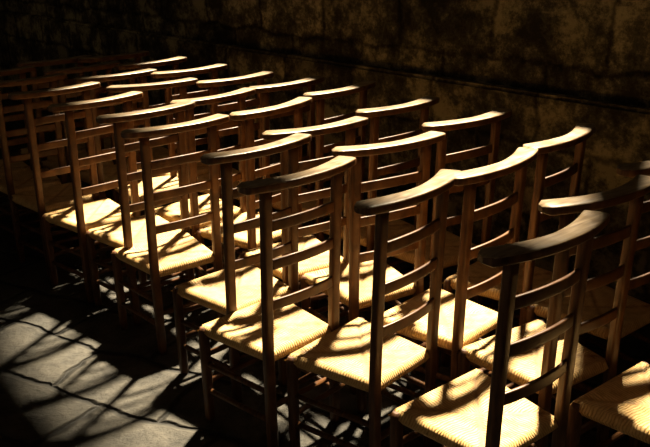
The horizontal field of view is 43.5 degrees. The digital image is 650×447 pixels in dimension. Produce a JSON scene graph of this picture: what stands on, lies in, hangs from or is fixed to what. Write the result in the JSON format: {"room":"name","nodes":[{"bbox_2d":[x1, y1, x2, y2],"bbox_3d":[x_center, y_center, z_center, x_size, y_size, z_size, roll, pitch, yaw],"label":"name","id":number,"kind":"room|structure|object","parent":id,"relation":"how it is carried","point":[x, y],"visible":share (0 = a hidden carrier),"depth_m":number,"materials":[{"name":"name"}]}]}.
{"room":"house of worship","nodes":[
{"label":"house of worship","id":0,"kind":"room"},
{"bbox_2d":[0,99,649,446],"bbox_3d":[-2.003,-0.145,5.246,24.000,0.100,22.000,-1,20,0],"label":"floor","id":1,"kind":"structure","parent":0,"point":[70,376],"depth_m":3.04,"materials":[{"name":"grey stone"}]},
{"bbox_2d":[0,66,39,226],"bbox_3d":[-1.788,-0.396,4.445,0.434,0.905,0.395,-18,26,-38],"label":"chair","id":2,"kind":"object","parent":1,"relation":"on","point":[17,167],"visible":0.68,"depth_m":4.33,"materials":[{"name":"brown wood"}]},
{"bbox_2d":[0,73,74,253],"bbox_3d":[-1.540,-0.315,4.205,0.434,0.905,0.395,-16,24,-35],"label":"chair","id":3,"kind":"object","parent":1,"relation":"on","point":[11,184],"visible":0.76,"depth_m":4.05,"materials":[{"name":"brown wood"}]},
{"bbox_2d":[17,55,91,194],"bbox_3d":[-1.587,-0.530,4.806,0.434,0.905,0.395,-16,25,-36],"label":"chair","id":4,"kind":"object","parent":1,"relation":"on","point":[41,138],"visible":0.34,"depth_m":4.59,"materials":[{"name":"brown wood"}]},
{"bbox_2d":[7,82,106,278],"bbox_3d":[-1.302,-0.224,3.938,0.434,0.905,0.395,-17,25,-37],"label":"chair","id":5,"kind":"object","parent":1,"relation":"on","point":[41,200],"visible":0.8,"depth_m":3.82,"materials":[{"name":"brown wood"}]},
{"bbox_2d":[40,61,120,197],"bbox_3d":[-1.360,-0.438,4.538,0.434,0.905,0.395,-18,26,-39],"label":"chair","id":6,"kind":"object","parent":1,"relation":"on","point":[52,163],"visible":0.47,"depth_m":4.37,"materials":[{"name":"brown wood"}]},
{"bbox_2d":[41,91,146,303],"bbox_3d":[-1.044,-0.133,3.671,0.434,0.905,0.395,-19,26,-40],"label":"chair","id":7,"kind":"object","parent":1,"relation":"on","point":[79,218],"visible":0.8,"depth_m":3.57,"materials":[{"name":"brown wood"}]},
{"bbox_2d":[78,51,148,197],"bbox_3d":[-1.286,-0.581,4.929,0.434,0.905,0.395,-16,24,-35],"label":"chair","id":8,"kind":"object","parent":1,"relation":"on","point":[105,143],"visible":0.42,"depth_m":4.70,"materials":[{"name":"brown wood"}]},
{"bbox_2d":[73,69,156,246],"bbox_3d":[-1.107,-0.355,4.292,0.434,0.905,0.395,-15,24,-33],"label":"chair","id":9,"kind":"object","parent":1,"relation":"on","point":[105,174],"visible":0.44,"depth_m":4.11,"materials":[{"name":"brown wood"}]},
{"bbox_2d":[85,101,195,326],"bbox_3d":[-0.780,-0.059,3.448,0.434,0.905,0.395,-18,26,-38],"label":"chair","id":10,"kind":"object","parent":1,"relation":"on","point":[127,232],"visible":0.65,"depth_m":3.34,"materials":[{"name":"brown wood"}]},
{"bbox_2d":[110,56,186,215],"bbox_3d":[-1.019,-0.490,4.662,0.434,0.905,0.395,-18,26,-38],"label":"chair","id":11,"kind":"object","parent":1,"relation":"on","point":[159,152],"visible":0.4,"depth_m":4.46,"materials":[{"name":"brown wood"}]},
{"bbox_2d":[106,78,197,235],"bbox_3d":[-0.850,-0.269,4.037,0.434,0.905,0.395,-11,22,-25],"label":"chair","id":12,"kind":"object","parent":1,"relation":"on","point":[161,183],"visible":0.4,"depth_m":3.84,"materials":[{"name":"brown wood"}]},
{"bbox_2d":[111,114,229,355],"bbox_3d":[-0.612,0.024,3.208,0.434,0.905,0.395,-16,24,-35],"label":"chair","id":13,"kind":"object","parent":1,"relation":"on","point":[174,253],"visible":0.91,"depth_m":3.12,"materials":[{"name":"brown wood"}]},
{"bbox_2d":[151,64,227,202],"bbox_3d":[-0.762,-0.399,4.393,0.434,0.905,0.395,-16,24,-35],"label":"chair","id":14,"kind":"object","parent":1,"relation":"on","point":[202,169],"visible":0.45,"depth_m":4.18,"materials":[{"name":"brown wood"}]},
{"bbox_2d":[155,88,255,278],"bbox_3d":[-0.556,-0.153,3.699,0.434,0.905,0.395,-19,26,-40],"label":"chair","id":15,"kind":"object","parent":1,"relation":"on","point":[200,205],"visible":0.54,"depth_m":3.55,"materials":[{"name":"brown wood"}]},
{"bbox_2d":[179,71,273,259],"bbox_3d":[-0.503,-0.308,4.127,0.434,0.905,0.395,-17,25,-37],"label":"chair","id":16,"kind":"object","parent":1,"relation":"on","point":[260,77],"visible":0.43,"depth_m":3.90,"materials":[{"name":"brown wood"}]},
{"bbox_2d":[171,133,311,402],"bbox_3d":[-0.297,0.138,2.873,0.434,0.905,0.395,-18,26,-39],"label":"chair","id":17,"kind":"object","parent":1,"relation":"on","point":[236,287],"visible":0.72,"depth_m":2.79,"materials":[{"name":"brown wood"}]},
{"bbox_2d":[194,97,311,301],"bbox_3d":[-0.300,-0.072,3.457,0.395,0.905,0.434,16,26,39],"label":"chair","id":18,"kind":"object","parent":1,"relation":"on","point":[248,239],"visible":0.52,"depth_m":3.28,"materials":[{"name":"brown wood"}]},
{"bbox_2d":[197,156,355,446],"bbox_3d":[-0.156,0.240,2.580,0.434,0.905,0.395,-19,26,-40],"label":"chair","id":19,"kind":"object","parent":1,"relation":"on","point":[273,328],"visible":0.97,"depth_m":2.50,"materials":[{"name":"brown wood"}]},
{"bbox_2d":[233,76,324,240],"bbox_3d":[-0.254,-0.256,3.965,0.434,0.905,0.395,-18,26,-38],"label":"chair","id":20,"kind":"object","parent":1,"relation":"on","point":[311,81],"visible":0.35,"depth_m":3.75,"materials":[{"name":"brown wood"}]},
{"bbox_2d":[239,116,367,355],"bbox_3d":[-0.094,0.038,3.138,0.434,0.905,0.395,-13,23,-31],"label":"chair","id":21,"kind":"object","parent":1,"relation":"on","point":[321,261],"visible":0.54,"depth_m":2.96,"materials":[{"name":"brown wood"}]},
{"bbox_2d":[272,81,375,252],"bbox_3d":[-0.019,-0.201,3.800,0.395,0.905,0.434,17,27,41],"label":"chair","id":22,"kind":"object","parent":1,"relation":"on","point":[362,87],"visible":0.42,"depth_m":3.59,"materials":[{"name":"brown wood"}]},
{"bbox_2d":[285,169,459,446],"bbox_3d":[0.138,0.297,2.404,0.395,0.905,0.434,16,26,39],"label":"chair","id":23,"kind":"object","parent":1,"relation":"on","point":[361,354],"visible":0.97,"depth_m":2.35,"materials":[{"name":"brown wood"}]},
{"bbox_2d":[300,131,445,394],"bbox_3d":[0.153,0.117,2.905,0.434,0.905,0.395,-12,22,-28],"label":"chair","id":24,"kind":"object","parent":1,"relation":"on","point":[356,276],"visible":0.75,"depth_m":2.73,"materials":[{"name":"brown wood"}]},
{"bbox_2d":[316,96,439,320],"bbox_3d":[0.213,-0.080,3.450,0.434,0.905,0.395,-16,25,-36],"label":"chair","id":25,"kind":"object","parent":1,"relation":"on","point":[396,228],"visible":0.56,"depth_m":3.25,"materials":[{"name":"brown wood"}]},
{"bbox_2d":[387,108,511,305],"bbox_3d":[0.451,0.001,3.210,0.434,0.905,0.395,-15,24,-33],"label":"chair","id":26,"kind":"object","parent":1,"relation":"on","point":[451,252],"visible":0.48,"depth_m":3.04,"materials":[{"name":"brown wood"}]},
{"bbox_2d":[381,147,537,407],"bbox_3d":[0.409,0.213,2.623,0.395,0.905,0.434,17,27,41],"label":"chair","id":27,"kind":"object","parent":1,"relation":"on","point":[462,321],"visible":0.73,"depth_m":2.49,"materials":[{"name":"brown wood"}]},
{"bbox_2d":[389,210,609,446],"bbox_3d":[0.424,0.409,2.077,0.434,0.905,0.395,-16,25,-36],"label":"chair","id":28,"kind":"object","parent":1,"relation":"on","point":[475,408],"visible":1,"depth_m":1.97,"materials":[{"name":"brown wood"}]},
{"bbox_2d":[441,123,594,386],"bbox_3d":[0.684,0.103,2.912,0.395,0.905,0.434,16,26,39],"label":"chair","id":29,"kind":"object","parent":1,"relation":"on","point":[530,277],"visible":0.52,"depth_m":2.76,"materials":[{"name":"brown wood"}]},
{"bbox_2d":[457,175,649,446],"bbox_3d":[0.652,0.300,2.366,0.434,0.905,0.395,-13,23,-31],"label":"chair","id":30,"kind":"object","parent":1,"relation":"on","point":[525,367],"visible":0.72,"depth_m":2.24,"materials":[{"name":"waxed wood"},{"name":"straw"}]},
{"bbox_2d":[525,160,649,429],"bbox_3d":[0.931,0.188,2.661,0.434,0.905,0.395,-16,24,-35],"label":"chair","id":31,"kind":"object","parent":1,"relation":"on","point":[598,301],"visible":0.48,"depth_m":2.68,"materials":[{"name":"waxed wood"},{"name":"straw"}]},
{"bbox_2d":[565,362,649,446],"bbox_3d":[0.905,0.392,2.097,0.434,0.905,0.395,-16,24,-35],"label":"chair","id":32,"kind":"object","parent":1,"relation":"on","point":[621,403],"visible":1,"depth_m":2.18,"materials":[{"name":"waxed wood"},{"name":"straw"}]},
{"bbox_2d":[0,0,649,106],"bbox_3d":[1.662,-2.815,1.963,0.242,7.000,16.000,-17,25,-38],"label":"wall","id":33,"kind":"structure","parent":0,"point":[592,49],"depth_m":3.88,"materials":[{"name":"stone"}]},
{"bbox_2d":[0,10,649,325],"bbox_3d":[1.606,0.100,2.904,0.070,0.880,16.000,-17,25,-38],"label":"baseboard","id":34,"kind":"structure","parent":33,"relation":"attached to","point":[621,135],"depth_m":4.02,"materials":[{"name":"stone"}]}
]}

